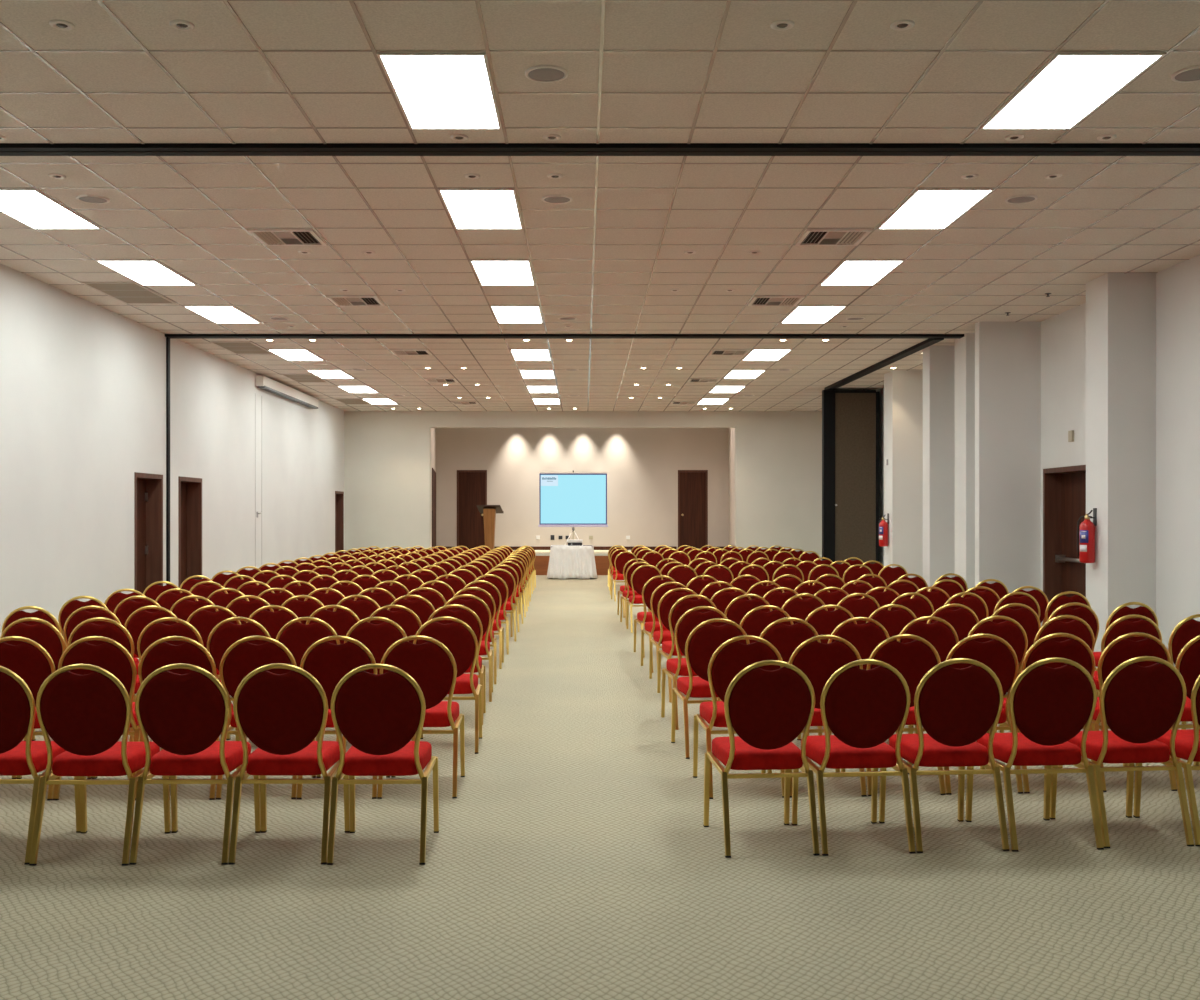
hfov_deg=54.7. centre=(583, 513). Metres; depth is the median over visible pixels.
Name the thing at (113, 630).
banquet chair
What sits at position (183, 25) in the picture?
recessed light
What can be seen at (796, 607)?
banquet chair
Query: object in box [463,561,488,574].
banquet chair
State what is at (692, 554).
banquet chair
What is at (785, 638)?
banquet chair
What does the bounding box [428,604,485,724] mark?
banquet chair
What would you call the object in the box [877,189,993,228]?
recessed light
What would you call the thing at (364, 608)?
banquet chair
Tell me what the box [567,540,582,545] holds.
projector
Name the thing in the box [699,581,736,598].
banquet chair
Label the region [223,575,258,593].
banquet chair
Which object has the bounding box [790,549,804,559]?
banquet chair
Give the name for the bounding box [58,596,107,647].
banquet chair
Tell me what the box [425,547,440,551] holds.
banquet chair
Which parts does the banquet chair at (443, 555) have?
backrest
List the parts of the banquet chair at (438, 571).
frame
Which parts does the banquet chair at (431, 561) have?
backrest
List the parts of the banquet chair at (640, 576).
leg, leg, seat, seat frame, backrest, frame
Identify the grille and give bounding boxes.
[79,196,106,202]
[254,232,319,244]
[331,298,378,304]
[394,351,422,354]
[426,379,454,381]
[453,402,474,403]
[528,68,564,80]
[544,197,569,202]
[691,379,717,381]
[712,351,745,354]
[753,298,798,305]
[802,232,864,244]
[1007,197,1034,202]
[1175,68,1199,80]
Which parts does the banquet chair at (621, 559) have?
leg, seat, backrest, frame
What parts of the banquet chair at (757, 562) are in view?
backrest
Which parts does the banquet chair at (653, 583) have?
leg, seat, frame, backrest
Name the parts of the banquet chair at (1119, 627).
seat, frame, backrest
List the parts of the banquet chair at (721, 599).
frame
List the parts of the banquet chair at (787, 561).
backrest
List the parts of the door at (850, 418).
post, rail, panel, jamb post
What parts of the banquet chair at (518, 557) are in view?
frame, backrest, leg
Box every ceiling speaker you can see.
[76,195,109,203]
[269,317,288,320]
[525,65,567,82]
[542,195,572,203]
[558,317,576,320]
[846,317,864,320]
[1005,195,1037,203]
[1171,65,1199,82]
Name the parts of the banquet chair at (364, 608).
frame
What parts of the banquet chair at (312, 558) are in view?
backrest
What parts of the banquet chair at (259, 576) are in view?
backrest, frame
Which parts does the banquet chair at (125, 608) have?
backrest, frame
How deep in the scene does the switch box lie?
13.52 m
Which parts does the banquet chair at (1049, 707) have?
leg, leg, seat, seat frame, leg, frame, backrest, leg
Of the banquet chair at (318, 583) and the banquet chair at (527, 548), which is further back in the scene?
the banquet chair at (527, 548)
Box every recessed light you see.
[0,135,6,140]
[0,189,101,228]
[49,20,74,30]
[49,173,65,178]
[95,260,196,285]
[170,20,194,30]
[183,306,260,322]
[267,349,323,360]
[298,251,310,253]
[307,370,354,378]
[338,386,378,392]
[363,251,374,253]
[363,399,397,403]
[377,52,501,129]
[438,189,522,228]
[450,134,467,140]
[464,173,479,178]
[470,260,534,285]
[490,306,542,322]
[510,349,550,360]
[519,370,554,378]
[526,386,557,392]
[532,399,560,403]
[543,134,560,140]
[547,173,562,178]
[684,251,696,253]
[697,399,728,403]
[709,386,745,392]
[723,370,765,378]
[742,349,791,360]
[748,251,760,253]
[771,20,793,30]
[780,306,846,322]
[819,260,904,285]
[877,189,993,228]
[890,20,914,30]
[961,173,978,178]
[980,52,1165,129]
[1005,134,1023,140]
[1044,173,1061,178]
[1097,134,1116,140]
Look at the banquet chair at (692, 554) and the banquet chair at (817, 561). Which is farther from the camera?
the banquet chair at (692, 554)
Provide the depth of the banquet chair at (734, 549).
23.89 m
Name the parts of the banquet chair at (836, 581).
frame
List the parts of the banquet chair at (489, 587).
frame, backrest, seat, leg, leg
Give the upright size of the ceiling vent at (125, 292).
0.014 m
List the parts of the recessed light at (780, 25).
bulb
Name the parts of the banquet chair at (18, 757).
backrest, frame, seat frame, leg, seat, leg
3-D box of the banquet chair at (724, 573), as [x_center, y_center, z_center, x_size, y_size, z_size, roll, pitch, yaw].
[1.778,1.129,15.768,0.438,0.907,0.557,0,0,-4]
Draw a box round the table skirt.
[547,545,596,578]
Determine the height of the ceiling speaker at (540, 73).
0.012 m
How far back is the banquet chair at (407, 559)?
19.41 m
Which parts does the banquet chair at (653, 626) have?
leg, leg, seat, backrest, frame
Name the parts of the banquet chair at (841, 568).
frame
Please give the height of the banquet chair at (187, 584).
0.907 m
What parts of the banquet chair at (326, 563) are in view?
frame, backrest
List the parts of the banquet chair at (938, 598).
frame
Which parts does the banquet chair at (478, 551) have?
backrest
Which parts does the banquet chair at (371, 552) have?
backrest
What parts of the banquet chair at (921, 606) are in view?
frame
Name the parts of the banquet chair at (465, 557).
backrest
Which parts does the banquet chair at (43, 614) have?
backrest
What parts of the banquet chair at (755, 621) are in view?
frame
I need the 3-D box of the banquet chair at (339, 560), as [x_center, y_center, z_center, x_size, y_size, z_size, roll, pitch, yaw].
[-3.959,1.129,18.363,0.438,0.907,0.557,0,0,-13]
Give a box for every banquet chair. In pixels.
[0,617,65,740]
[0,636,91,799]
[0,666,80,864]
[2,606,61,634]
[29,664,170,865]
[53,636,162,799]
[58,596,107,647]
[64,605,138,662]
[68,617,140,740]
[104,588,145,612]
[114,596,160,660]
[124,605,177,674]
[129,663,260,864]
[135,636,240,799]
[137,617,220,734]
[143,581,181,600]
[155,588,197,610]
[170,595,219,680]
[180,575,212,590]
[186,605,240,679]
[189,581,227,599]
[207,588,248,676]
[207,617,270,739]
[211,570,242,585]
[216,636,315,799]
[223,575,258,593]
[226,595,273,623]
[229,663,349,864]
[236,566,263,578]
[237,581,273,600]
[246,605,300,639]
[252,570,282,583]
[258,563,283,574]
[258,588,297,611]
[266,575,300,593]
[274,566,298,578]
[276,617,339,741]
[278,560,297,569]
[279,595,326,623]
[280,581,315,600]
[292,570,322,584]
[294,558,312,565]
[294,563,316,573]
[297,635,390,798]
[304,588,344,610]
[306,605,359,643]
[308,575,340,592]
[309,555,326,562]
[309,566,336,578]
[311,560,331,569]
[323,553,339,560]
[323,557,344,565]
[326,581,362,599]
[327,663,438,864]
[330,562,351,573]
[332,570,360,585]
[333,550,350,557]
[333,595,379,619]
[336,555,356,562]
[341,560,364,568]
[343,617,408,753]
[346,565,373,578]
[348,549,361,554]
[348,552,367,559]
[348,575,380,591]
[354,557,375,565]
[354,587,395,609]
[356,547,369,552]
[359,550,376,556]
[362,562,386,572]
[366,555,385,561]
[367,605,421,642]
[368,546,380,550]
[369,549,384,554]
[370,569,398,584]
[371,581,408,598]
[374,559,396,568]
[375,552,394,559]
[377,635,464,798]
[379,547,393,552]
[382,565,410,578]
[384,550,402,556]
[384,557,405,564]
[388,595,435,624]
[390,546,402,550]
[390,574,423,591]
[393,549,409,553]
[394,554,414,561]
[396,562,421,572]
[402,547,417,552]
[403,552,422,558]
[404,587,446,609]
[406,559,429,567]
[407,569,437,584]
[410,550,427,556]
[412,616,481,753]
[415,557,436,564]
[418,548,434,554]
[418,580,454,601]
[419,565,446,577]
[423,554,442,561]
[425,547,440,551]
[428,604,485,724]
[430,552,449,559]
[430,562,455,573]
[432,546,446,551]
[432,574,465,593]
[437,550,454,556]
[439,559,461,568]
[443,548,458,554]
[444,594,492,701]
[446,556,466,565]
[446,569,476,584]
[449,547,463,552]
[451,554,471,563]
[453,587,496,683]
[454,546,468,550]
[456,565,482,577]
[458,552,476,560]
[463,550,479,557]
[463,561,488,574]
[463,580,503,668]
[466,548,483,556]
[472,559,493,570]
[473,547,486,553]
[474,574,508,654]
[477,546,490,551]
[477,556,496,566]
[482,554,500,564]
[485,569,515,641]
[486,552,503,561]
[487,550,505,559]
[490,565,518,631]
[491,548,508,557]
[495,547,510,554]
[498,561,522,623]
[500,546,512,552]
[501,558,525,616]
[505,556,527,611]
[508,554,528,605]
[510,551,530,601]
[511,550,530,595]
[516,548,532,593]
[518,547,533,590]
[521,546,535,587]
[608,545,628,586]
[609,547,627,589]
[610,549,628,594]
[611,551,637,600]
[617,558,650,617]
[620,562,650,622]
[626,565,662,632]
[631,545,645,552]
[633,547,648,555]
[634,575,676,657]
[636,549,654,561]
[641,582,688,672]
[642,551,663,566]
[649,588,700,678]
[654,545,669,551]
[656,558,677,570]
[657,594,720,702]
[658,547,674,554]
[660,561,685,579]
[661,606,727,729]
[662,549,680,560]
[667,551,690,564]
[667,565,696,585]
[671,618,749,758]
[677,545,692,550]
[682,547,698,553]
[686,575,720,594]
[687,549,705,560]
[688,558,710,569]
[693,635,783,798]
[695,551,716,563]
[695,561,719,578]
[699,545,715,550]
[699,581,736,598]
[702,565,733,585]
[703,660,819,857]
[705,547,722,553]
[710,587,750,612]
[713,549,730,564]
[719,558,741,567]
[720,551,742,563]
[723,545,737,550]
[724,594,772,624]
[729,561,753,578]
[730,547,746,553]
[730,575,762,592]
[738,564,768,585]
[739,549,754,563]
[740,605,793,643]
[746,545,760,550]
[746,551,768,563]
[747,581,783,598]
[751,558,772,567]
[755,547,770,553]
[759,617,821,739]
[763,561,786,584]
[763,587,801,609]
[764,549,779,560]
[767,635,866,797]
[769,545,782,550]
[772,564,803,581]
[773,551,794,564]
[773,574,802,591]
[779,547,794,553]
[781,593,827,623]
[782,558,801,567]
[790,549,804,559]
[792,659,915,855]
[794,580,829,598]
[796,561,817,583]
[799,551,820,563]
[805,605,856,643]
[808,564,838,585]
[808,617,889,735]
[812,587,848,611]
[813,557,832,567]
[813,574,845,592]
[830,561,850,578]
[834,593,879,624]
[841,580,872,598]
[841,634,945,795]
[842,557,863,567]
[843,564,873,583]
[854,574,886,591]
[860,560,883,576]
[862,587,899,609]
[866,604,916,640]
[878,564,907,585]
[879,658,1008,852]
[884,580,918,597]
[888,592,934,623]
[896,616,958,733]
[897,573,927,590]
[911,586,949,610]
[914,633,1022,794]
[927,603,978,640]
[928,579,964,597]
[934,573,967,591]
[944,592,987,621]
[961,586,999,616]
[965,657,1103,851]
[967,615,1027,732]
[975,579,1008,598]
[985,633,1096,792]
[989,603,1040,666]
[993,592,1039,618]
[999,615,1095,732]
[1011,586,1048,625]
[1045,591,1090,622]
[1048,602,1098,691]
[1050,656,1193,847]
[1058,632,1176,791]
[1093,602,1157,670]
[1093,614,1161,730]
[1133,675,1199,846]
[1134,635,1199,764]
[1168,614,1199,729]
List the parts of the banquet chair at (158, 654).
leg, backrest, frame, leg, leg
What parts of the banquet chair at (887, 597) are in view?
frame, backrest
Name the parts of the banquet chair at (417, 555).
backrest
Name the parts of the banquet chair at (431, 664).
leg, backrest, frame, seat frame, seat, leg, leg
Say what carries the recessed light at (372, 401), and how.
in the ceiling
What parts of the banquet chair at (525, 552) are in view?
frame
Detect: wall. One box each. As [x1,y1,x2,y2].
[0,263,343,636]
[344,411,821,559]
[431,428,435,548]
[436,428,728,549]
[729,428,734,547]
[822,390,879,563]
[877,255,1199,665]
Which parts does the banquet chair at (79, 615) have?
backrest, frame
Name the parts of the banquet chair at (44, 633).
backrest, frame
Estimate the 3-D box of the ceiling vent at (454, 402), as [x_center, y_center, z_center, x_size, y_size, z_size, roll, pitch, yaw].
[-2.565,-2.396,25.000,0.550,0.018,0.550,0,0,0]
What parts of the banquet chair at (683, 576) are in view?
frame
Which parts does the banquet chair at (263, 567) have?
backrest, frame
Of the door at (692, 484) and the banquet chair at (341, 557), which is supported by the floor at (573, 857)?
the banquet chair at (341, 557)
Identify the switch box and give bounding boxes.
[1068,430,1073,441]
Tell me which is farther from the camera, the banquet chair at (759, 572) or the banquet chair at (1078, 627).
the banquet chair at (759, 572)
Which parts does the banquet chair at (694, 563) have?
frame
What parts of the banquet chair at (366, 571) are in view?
frame, backrest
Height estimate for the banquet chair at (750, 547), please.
0.907 m
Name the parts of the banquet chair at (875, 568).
frame, backrest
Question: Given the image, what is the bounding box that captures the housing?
[255,375,317,408]
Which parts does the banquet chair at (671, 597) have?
leg, seat frame, leg, seat, backrest, frame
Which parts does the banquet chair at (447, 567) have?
frame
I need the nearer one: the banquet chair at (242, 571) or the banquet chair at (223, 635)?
the banquet chair at (223, 635)
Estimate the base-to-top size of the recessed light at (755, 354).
0.014 m
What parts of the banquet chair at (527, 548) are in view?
frame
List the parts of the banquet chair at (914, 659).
leg, frame, backrest, seat frame, seat, leg, leg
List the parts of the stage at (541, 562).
wood panel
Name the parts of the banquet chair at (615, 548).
frame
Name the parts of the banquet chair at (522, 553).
frame, backrest, leg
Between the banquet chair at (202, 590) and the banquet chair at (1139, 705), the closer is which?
the banquet chair at (1139, 705)
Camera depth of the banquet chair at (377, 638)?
7.64 m
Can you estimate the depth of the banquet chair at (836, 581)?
13.06 m
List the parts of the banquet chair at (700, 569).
frame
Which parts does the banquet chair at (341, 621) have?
frame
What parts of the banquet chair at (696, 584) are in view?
frame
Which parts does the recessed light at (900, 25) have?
bulb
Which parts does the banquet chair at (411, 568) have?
backrest, frame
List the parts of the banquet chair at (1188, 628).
frame, backrest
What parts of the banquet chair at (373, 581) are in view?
frame, backrest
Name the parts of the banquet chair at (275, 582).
frame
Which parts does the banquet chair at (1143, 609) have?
seat, frame, backrest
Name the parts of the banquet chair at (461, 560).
backrest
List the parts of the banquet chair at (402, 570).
backrest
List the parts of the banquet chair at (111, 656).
leg, backrest, frame, seat, leg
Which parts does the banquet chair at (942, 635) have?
backrest, frame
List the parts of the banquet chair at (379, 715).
leg, leg, backrest, frame, seat frame, seat, leg, leg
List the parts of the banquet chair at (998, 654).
leg, backrest, frame, seat frame, seat, leg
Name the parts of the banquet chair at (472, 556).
backrest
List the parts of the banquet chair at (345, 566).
frame, backrest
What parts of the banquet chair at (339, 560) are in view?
frame, backrest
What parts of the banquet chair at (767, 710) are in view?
leg, leg, seat frame, seat, frame, backrest, leg, leg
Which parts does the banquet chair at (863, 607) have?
frame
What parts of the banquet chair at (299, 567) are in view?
backrest, frame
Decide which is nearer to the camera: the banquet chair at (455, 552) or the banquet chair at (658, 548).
the banquet chair at (455, 552)
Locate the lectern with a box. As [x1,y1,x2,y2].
[476,505,503,549]
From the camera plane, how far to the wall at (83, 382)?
14.02 m
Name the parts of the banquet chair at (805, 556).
frame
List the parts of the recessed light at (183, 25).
bulb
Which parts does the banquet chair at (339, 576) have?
backrest, frame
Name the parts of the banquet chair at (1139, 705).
leg, leg, seat, seat frame, leg, frame, backrest, leg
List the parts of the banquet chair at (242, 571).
backrest, frame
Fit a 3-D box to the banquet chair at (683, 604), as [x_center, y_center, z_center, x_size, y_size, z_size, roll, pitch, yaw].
[0.899,1.129,10.011,0.438,0.907,0.557,0,0,-7]
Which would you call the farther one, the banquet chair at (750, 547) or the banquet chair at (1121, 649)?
the banquet chair at (750, 547)
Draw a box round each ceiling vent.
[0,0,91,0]
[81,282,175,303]
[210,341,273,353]
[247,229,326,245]
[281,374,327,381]
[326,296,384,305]
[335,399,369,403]
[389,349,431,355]
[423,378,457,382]
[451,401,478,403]
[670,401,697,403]
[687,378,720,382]
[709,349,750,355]
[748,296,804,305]
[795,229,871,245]
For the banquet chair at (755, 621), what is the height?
0.907 m
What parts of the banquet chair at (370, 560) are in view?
frame, backrest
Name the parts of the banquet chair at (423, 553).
backrest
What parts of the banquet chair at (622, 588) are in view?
leg, leg, seat, backrest, frame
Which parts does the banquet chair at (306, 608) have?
backrest, frame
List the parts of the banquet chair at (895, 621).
frame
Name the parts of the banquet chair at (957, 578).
backrest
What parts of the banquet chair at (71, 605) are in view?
backrest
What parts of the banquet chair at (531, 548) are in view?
frame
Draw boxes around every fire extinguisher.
[878,513,888,546]
[1077,508,1096,562]
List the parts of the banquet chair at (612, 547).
frame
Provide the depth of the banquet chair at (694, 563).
17.78 m
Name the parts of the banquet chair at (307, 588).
frame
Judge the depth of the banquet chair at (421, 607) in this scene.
9.73 m
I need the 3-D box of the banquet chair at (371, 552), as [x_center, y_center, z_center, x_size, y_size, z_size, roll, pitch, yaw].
[-4.059,1.129,21.904,0.438,0.907,0.557,0,0,-7]
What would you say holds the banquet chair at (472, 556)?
on the floor at (573, 857)
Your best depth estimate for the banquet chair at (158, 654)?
6.43 m
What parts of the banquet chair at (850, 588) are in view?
frame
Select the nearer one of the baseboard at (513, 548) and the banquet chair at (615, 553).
the banquet chair at (615, 553)
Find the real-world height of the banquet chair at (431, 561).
0.907 m
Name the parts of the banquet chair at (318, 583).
backrest, frame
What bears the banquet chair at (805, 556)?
on the floor at (573, 857)
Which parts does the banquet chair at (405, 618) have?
frame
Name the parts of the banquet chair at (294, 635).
backrest, frame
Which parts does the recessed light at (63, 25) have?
bulb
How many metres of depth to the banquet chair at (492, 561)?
18.65 m
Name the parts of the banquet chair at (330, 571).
frame, backrest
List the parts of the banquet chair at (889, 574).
frame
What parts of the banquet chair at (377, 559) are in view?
backrest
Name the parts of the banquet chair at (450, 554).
backrest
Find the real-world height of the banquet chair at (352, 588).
0.907 m
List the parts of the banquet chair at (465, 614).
frame, backrest, seat, leg, leg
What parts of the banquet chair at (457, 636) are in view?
backrest, frame, seat frame, seat, leg, leg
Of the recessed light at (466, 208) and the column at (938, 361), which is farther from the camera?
the column at (938, 361)
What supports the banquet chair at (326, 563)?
on the floor at (573, 857)
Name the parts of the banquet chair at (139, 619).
frame, backrest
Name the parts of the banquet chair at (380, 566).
frame, backrest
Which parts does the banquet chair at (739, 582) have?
backrest, frame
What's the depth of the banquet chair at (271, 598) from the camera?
10.62 m
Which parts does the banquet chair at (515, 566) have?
backrest, frame, leg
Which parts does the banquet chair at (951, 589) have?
frame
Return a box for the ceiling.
[0,0,1199,410]
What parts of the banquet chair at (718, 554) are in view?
backrest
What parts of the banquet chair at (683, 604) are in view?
leg, seat frame, leg, seat, backrest, frame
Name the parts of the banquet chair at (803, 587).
backrest, frame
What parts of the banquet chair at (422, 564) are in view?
frame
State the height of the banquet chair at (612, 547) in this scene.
0.907 m
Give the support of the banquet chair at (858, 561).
on the floor at (573, 857)
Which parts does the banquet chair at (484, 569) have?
backrest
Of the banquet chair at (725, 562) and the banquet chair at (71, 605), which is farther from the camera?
the banquet chair at (725, 562)
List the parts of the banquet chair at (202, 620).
backrest, frame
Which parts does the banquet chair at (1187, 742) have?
leg, seat, seat frame, leg, frame, backrest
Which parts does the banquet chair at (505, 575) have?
backrest, frame, seat, leg, leg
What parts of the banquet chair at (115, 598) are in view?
frame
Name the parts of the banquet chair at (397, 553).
backrest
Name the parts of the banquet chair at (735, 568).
frame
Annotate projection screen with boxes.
[538,470,607,544]
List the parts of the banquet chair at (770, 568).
frame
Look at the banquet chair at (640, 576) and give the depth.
15.47 m
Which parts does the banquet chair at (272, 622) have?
backrest, frame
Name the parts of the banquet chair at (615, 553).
frame, backrest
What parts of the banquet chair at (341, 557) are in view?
backrest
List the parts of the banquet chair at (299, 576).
backrest, frame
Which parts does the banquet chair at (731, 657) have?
leg, leg, seat, seat frame, frame, backrest, leg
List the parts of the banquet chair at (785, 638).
frame, backrest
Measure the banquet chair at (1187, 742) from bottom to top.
0.908 m
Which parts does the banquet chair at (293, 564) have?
frame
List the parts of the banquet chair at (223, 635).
backrest, frame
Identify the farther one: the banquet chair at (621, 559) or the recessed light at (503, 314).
the banquet chair at (621, 559)
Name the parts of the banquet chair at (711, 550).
backrest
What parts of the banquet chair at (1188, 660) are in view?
seat, frame, seat frame, backrest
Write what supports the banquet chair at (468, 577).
on the floor at (573, 857)
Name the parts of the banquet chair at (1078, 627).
frame, backrest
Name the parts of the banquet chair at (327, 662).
leg, seat, seat frame, backrest, frame, leg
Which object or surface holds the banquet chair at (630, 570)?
on the floor at (573, 857)
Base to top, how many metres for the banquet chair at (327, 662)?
0.908 m
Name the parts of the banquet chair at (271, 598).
frame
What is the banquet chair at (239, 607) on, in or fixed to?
on the floor at (573, 857)
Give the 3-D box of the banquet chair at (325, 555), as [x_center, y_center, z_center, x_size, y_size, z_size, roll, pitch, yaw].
[-4.480,1.129,20.596,0.438,0.907,0.557,0,0,-10]
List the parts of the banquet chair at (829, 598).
frame, backrest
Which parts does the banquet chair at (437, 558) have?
backrest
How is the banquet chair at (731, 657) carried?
on the floor at (573, 857)
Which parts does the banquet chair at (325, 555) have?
backrest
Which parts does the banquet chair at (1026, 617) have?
frame, backrest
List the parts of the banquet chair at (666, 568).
frame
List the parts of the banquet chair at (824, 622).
frame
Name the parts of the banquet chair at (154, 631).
backrest, frame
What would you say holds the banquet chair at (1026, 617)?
on the floor at (573, 857)
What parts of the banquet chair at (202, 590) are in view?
frame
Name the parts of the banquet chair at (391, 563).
backrest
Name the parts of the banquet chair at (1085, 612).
frame, backrest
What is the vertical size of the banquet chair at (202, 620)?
0.907 m
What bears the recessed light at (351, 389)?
in the ceiling
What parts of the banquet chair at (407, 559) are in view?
backrest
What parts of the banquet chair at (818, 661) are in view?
leg, seat, seat frame, backrest, frame, leg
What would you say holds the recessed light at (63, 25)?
in the ceiling
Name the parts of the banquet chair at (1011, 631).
frame, backrest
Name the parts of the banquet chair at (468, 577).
frame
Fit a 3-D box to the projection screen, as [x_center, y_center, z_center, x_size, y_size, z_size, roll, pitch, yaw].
[-0.289,-0.078,31.335,1.876,2.197,0.712,0,0,0]
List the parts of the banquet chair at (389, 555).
backrest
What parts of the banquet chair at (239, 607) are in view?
frame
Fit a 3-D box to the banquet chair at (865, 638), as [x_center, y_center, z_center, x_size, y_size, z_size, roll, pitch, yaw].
[1.794,1.130,7.869,0.439,0.908,0.557,0,0,-6]
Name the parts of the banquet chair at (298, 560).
backrest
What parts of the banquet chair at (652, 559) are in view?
frame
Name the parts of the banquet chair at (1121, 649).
seat, leg, frame, backrest, leg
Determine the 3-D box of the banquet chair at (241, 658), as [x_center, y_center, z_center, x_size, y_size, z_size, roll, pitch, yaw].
[-1.822,1.130,6.692,0.439,0.908,0.557,0,0,-1]
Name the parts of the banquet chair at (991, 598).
frame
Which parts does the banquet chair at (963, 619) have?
frame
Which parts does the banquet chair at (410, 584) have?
backrest, frame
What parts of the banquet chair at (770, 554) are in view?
backrest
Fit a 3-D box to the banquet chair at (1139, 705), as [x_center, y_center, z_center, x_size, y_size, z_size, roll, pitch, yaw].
[2.656,1.130,5.764,0.439,0.908,0.557,0,0,-5]
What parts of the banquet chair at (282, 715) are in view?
leg, leg, backrest, frame, seat frame, seat, leg, leg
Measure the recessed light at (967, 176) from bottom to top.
0.011 m
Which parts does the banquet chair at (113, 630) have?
backrest, frame, leg, seat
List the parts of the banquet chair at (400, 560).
backrest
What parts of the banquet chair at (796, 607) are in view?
frame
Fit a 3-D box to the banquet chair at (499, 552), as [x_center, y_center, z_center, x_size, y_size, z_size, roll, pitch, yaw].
[-1.720,1.129,22.179,0.438,0.907,0.557,0,0,-7]
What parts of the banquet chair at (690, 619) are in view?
leg, seat frame, leg, seat, frame, backrest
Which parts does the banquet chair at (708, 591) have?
backrest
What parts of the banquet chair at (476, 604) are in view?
backrest, frame, seat, seat frame, leg, leg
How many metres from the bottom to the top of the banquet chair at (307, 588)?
0.907 m
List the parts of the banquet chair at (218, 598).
backrest, frame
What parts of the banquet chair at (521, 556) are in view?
frame, leg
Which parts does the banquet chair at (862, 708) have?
leg, leg, seat, seat frame, frame, backrest, leg, leg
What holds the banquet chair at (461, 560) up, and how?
on the floor at (573, 857)
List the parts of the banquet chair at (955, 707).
leg, leg, seat, seat frame, frame, backrest, leg, leg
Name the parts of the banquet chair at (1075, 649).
seat, leg, frame, backrest, leg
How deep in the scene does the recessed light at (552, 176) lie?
8.23 m
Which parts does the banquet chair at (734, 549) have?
backrest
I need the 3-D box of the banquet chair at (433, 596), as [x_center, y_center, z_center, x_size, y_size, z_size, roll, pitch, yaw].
[-1.495,1.129,10.960,0.438,0.907,0.557,0,0,-4]
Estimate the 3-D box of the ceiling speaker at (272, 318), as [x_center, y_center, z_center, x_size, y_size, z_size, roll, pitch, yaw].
[-3.745,-2.399,14.250,0.236,0.012,0.236,0,0,0]
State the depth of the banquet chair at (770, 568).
16.70 m
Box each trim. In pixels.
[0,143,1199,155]
[165,334,963,338]
[166,337,169,584]
[824,338,943,389]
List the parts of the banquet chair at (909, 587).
frame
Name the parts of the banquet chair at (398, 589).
frame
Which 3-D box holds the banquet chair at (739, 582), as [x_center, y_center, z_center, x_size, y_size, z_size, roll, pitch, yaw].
[1.780,1.129,13.167,0.438,0.907,0.557,0,0,-7]
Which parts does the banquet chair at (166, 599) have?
frame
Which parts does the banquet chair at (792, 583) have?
frame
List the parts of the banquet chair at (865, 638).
backrest, frame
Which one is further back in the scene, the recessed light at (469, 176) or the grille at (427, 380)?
the grille at (427, 380)
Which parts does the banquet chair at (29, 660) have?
backrest, frame, seat frame, seat, leg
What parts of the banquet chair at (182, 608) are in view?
backrest, frame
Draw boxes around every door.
[134,472,162,593]
[179,476,201,587]
[335,491,343,552]
[432,468,435,546]
[457,470,486,548]
[678,470,707,548]
[1043,465,1085,601]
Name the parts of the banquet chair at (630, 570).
leg, leg, seat, frame, backrest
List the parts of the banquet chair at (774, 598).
frame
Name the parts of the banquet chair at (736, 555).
backrest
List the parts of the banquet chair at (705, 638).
leg, leg, seat, seat frame, backrest, frame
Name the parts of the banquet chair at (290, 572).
backrest, frame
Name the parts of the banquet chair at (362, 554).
backrest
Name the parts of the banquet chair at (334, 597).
frame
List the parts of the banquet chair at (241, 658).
leg, seat, seat frame, backrest, frame, leg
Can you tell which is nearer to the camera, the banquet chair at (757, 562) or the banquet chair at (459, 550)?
the banquet chair at (757, 562)
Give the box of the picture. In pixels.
[541,475,605,522]
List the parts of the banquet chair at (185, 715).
leg, leg, backrest, frame, seat frame, seat, leg, leg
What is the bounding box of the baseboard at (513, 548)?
[438,547,723,549]
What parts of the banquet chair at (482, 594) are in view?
frame, backrest, seat, leg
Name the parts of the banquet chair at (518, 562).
frame, backrest, leg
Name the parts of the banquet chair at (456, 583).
frame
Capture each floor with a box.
[0,575,1199,999]
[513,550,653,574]
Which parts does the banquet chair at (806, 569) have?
frame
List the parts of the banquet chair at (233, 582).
frame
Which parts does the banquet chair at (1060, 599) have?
backrest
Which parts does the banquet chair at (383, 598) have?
frame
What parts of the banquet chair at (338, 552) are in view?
backrest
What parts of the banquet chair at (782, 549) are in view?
backrest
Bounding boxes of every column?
[884,370,922,577]
[923,346,954,590]
[955,333,974,588]
[975,322,1040,592]
[1086,273,1155,667]
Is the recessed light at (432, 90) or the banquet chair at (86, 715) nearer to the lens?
the banquet chair at (86, 715)
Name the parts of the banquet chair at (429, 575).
frame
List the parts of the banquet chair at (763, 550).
backrest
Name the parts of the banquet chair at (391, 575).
frame, backrest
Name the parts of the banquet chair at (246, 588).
frame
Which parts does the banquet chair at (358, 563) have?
frame, backrest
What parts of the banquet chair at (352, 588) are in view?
frame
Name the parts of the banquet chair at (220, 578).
frame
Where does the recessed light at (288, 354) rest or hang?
in the ceiling
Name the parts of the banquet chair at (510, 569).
frame, backrest, leg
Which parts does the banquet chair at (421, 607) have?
frame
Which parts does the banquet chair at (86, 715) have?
leg, leg, backrest, frame, seat frame, seat, leg, leg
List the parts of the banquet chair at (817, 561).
backrest, frame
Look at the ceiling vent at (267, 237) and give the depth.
10.04 m
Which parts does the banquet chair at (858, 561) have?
frame, backrest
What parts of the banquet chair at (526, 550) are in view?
frame, leg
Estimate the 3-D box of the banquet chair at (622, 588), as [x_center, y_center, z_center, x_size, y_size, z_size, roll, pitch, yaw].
[0.778,1.129,17.913,0.438,0.907,0.557,0,0,-8]
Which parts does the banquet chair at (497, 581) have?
backrest, frame, seat, leg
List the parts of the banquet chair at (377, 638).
leg, backrest, frame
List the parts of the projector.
casing, panel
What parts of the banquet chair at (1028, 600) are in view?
backrest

